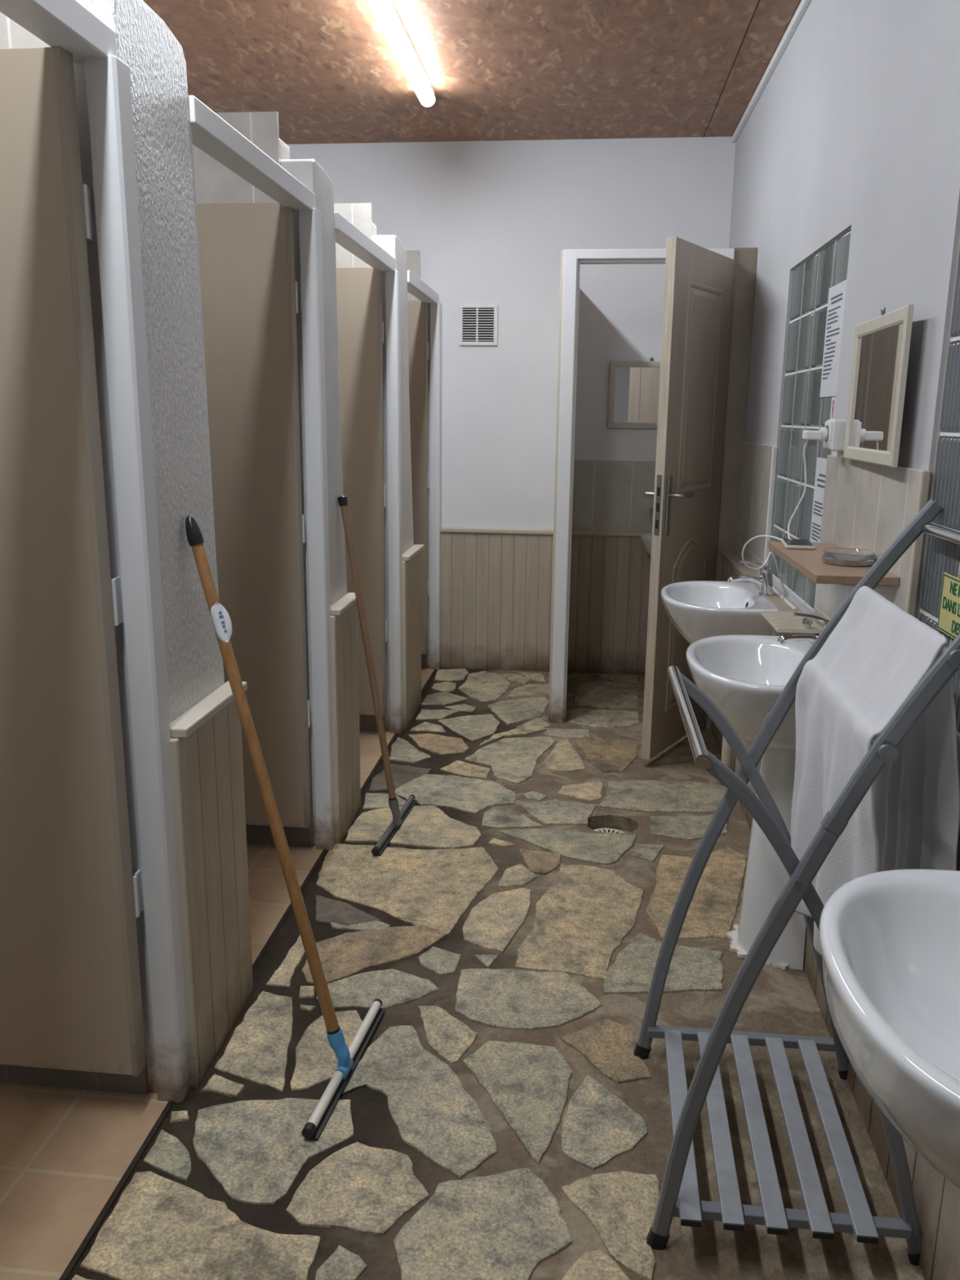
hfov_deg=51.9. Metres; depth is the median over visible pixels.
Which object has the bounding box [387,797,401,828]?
socket
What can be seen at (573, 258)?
trim
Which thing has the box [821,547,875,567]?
glass dish
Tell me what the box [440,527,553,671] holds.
wainscoting
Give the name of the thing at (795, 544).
smartphone
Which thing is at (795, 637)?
tap
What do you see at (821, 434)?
charger
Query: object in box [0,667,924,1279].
floor
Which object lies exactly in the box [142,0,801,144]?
ceiling
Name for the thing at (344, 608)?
wall pier
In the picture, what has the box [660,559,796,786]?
washbasin
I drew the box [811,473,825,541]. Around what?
print
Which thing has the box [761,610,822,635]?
shelf
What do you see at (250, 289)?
door
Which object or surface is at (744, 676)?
washbasin
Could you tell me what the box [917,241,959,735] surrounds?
window
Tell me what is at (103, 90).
trim
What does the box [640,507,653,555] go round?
basin
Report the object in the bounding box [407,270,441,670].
trim
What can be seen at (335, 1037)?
socket
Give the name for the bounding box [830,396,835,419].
warning sticker
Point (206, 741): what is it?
wall pier
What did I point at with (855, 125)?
wall
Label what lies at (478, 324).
air vent
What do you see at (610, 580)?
wainscoting
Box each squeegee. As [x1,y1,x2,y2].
[185,515,385,1140]
[337,495,417,855]
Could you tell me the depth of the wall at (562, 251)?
4.33 m
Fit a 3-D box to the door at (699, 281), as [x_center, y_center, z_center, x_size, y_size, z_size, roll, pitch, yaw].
[0.864,-0.536,4.003,0.172,1.977,0.625,11,16,38]
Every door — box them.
[0,46,146,1076]
[195,202,311,828]
[336,266,386,715]
[407,300,428,654]
[640,236,735,759]
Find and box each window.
[769,227,851,610]
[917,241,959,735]
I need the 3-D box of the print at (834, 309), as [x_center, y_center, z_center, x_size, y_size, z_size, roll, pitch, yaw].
[0.980,-0.841,2.745,0.001,0.220,0.150,2,13,6]
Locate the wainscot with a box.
[711,551,959,1279]
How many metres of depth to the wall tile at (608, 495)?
5.23 m
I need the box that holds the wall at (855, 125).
[728,0,959,754]
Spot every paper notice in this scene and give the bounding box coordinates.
[809,457,826,542]
[819,279,846,397]
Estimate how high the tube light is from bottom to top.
0.065 m
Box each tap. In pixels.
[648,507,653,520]
[727,559,774,596]
[777,612,829,645]
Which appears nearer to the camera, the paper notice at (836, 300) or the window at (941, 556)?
the window at (941, 556)
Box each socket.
[326,1026,353,1079]
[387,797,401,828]
[822,419,846,457]
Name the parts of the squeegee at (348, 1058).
handle, rubber blade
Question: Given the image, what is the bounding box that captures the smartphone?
[781,538,815,549]
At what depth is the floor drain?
3.40 m
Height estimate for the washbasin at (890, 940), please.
0.928 m
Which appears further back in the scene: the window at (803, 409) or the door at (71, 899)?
the window at (803, 409)
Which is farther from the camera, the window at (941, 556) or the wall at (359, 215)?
the wall at (359, 215)
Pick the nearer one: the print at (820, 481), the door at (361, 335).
the print at (820, 481)
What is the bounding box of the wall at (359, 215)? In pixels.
[333,203,384,731]
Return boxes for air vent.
[459,305,497,345]
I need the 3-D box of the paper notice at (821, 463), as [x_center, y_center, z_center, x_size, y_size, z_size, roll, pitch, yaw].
[0.972,-0.370,2.823,0.002,0.295,0.183,2,13,6]
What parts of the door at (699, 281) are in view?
handle, lock plate, handle plate, handle, panel, panel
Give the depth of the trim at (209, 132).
2.89 m
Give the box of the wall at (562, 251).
[548,250,564,721]
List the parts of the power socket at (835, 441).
plate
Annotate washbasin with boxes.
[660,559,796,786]
[685,612,829,970]
[819,868,959,1189]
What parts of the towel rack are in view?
shelf rail, leg, leg, shelf rail, leg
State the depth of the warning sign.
1.79 m
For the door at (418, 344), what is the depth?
5.15 m
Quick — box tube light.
[365,0,435,107]
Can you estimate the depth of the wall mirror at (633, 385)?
5.10 m
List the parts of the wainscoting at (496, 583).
chair rail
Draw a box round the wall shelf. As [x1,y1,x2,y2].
[767,541,899,587]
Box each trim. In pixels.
[0,0,191,1103]
[187,95,335,850]
[333,212,403,734]
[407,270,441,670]
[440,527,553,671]
[551,248,734,728]
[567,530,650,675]
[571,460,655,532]
[703,0,759,137]
[731,0,811,142]
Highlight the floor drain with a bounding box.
[593,827,625,833]
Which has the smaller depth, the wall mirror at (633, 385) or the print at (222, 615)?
the print at (222, 615)
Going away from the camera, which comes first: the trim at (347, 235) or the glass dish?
the glass dish
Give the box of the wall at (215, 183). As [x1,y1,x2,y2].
[192,111,309,847]
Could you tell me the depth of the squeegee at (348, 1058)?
2.02 m
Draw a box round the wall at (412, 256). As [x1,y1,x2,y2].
[406,250,426,668]
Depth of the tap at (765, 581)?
3.23 m
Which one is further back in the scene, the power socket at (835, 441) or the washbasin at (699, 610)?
the washbasin at (699, 610)
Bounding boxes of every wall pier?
[76,0,253,1088]
[280,159,360,844]
[372,235,424,730]
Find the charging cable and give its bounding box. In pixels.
[742,535,784,604]
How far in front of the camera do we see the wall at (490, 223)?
5.03 m
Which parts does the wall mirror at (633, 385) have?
glass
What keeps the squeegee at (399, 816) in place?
on the floor
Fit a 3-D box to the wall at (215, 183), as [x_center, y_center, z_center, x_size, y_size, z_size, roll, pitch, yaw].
[-1.104,-0.427,3.092,1.140,2.195,0.136,2,13,6]
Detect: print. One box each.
[218,611,226,632]
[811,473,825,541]
[822,293,842,379]
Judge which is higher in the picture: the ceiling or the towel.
the ceiling
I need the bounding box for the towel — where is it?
[791,586,959,955]
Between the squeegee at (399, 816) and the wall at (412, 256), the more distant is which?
the wall at (412, 256)
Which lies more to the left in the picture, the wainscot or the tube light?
the tube light
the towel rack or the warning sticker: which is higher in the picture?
the warning sticker
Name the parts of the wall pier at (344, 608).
cap rail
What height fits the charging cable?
0.252 m
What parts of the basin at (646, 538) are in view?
bowl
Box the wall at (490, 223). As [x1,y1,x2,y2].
[286,136,735,529]
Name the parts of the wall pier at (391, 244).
cap rail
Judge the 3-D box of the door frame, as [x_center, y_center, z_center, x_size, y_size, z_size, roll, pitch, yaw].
[1.080,-0.609,4.301,0.098,2.062,0.070,2,13,6]
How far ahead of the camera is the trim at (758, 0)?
3.79 m
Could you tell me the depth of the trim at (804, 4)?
3.73 m
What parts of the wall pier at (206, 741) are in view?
cap rail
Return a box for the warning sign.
[937,572,959,639]
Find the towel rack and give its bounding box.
[633,499,959,1265]
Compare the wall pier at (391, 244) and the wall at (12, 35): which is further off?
the wall pier at (391, 244)
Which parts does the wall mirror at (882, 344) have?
glass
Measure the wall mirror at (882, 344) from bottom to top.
0.336 m
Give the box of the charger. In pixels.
[787,427,827,540]
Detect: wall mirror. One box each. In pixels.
[607,357,660,428]
[843,304,914,467]
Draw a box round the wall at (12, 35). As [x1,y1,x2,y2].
[0,12,148,1094]
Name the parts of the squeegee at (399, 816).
handle, rubber blade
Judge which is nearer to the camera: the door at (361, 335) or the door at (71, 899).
the door at (71, 899)
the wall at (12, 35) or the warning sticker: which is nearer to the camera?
the wall at (12, 35)
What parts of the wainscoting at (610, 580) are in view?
chair rail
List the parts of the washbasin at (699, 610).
bowl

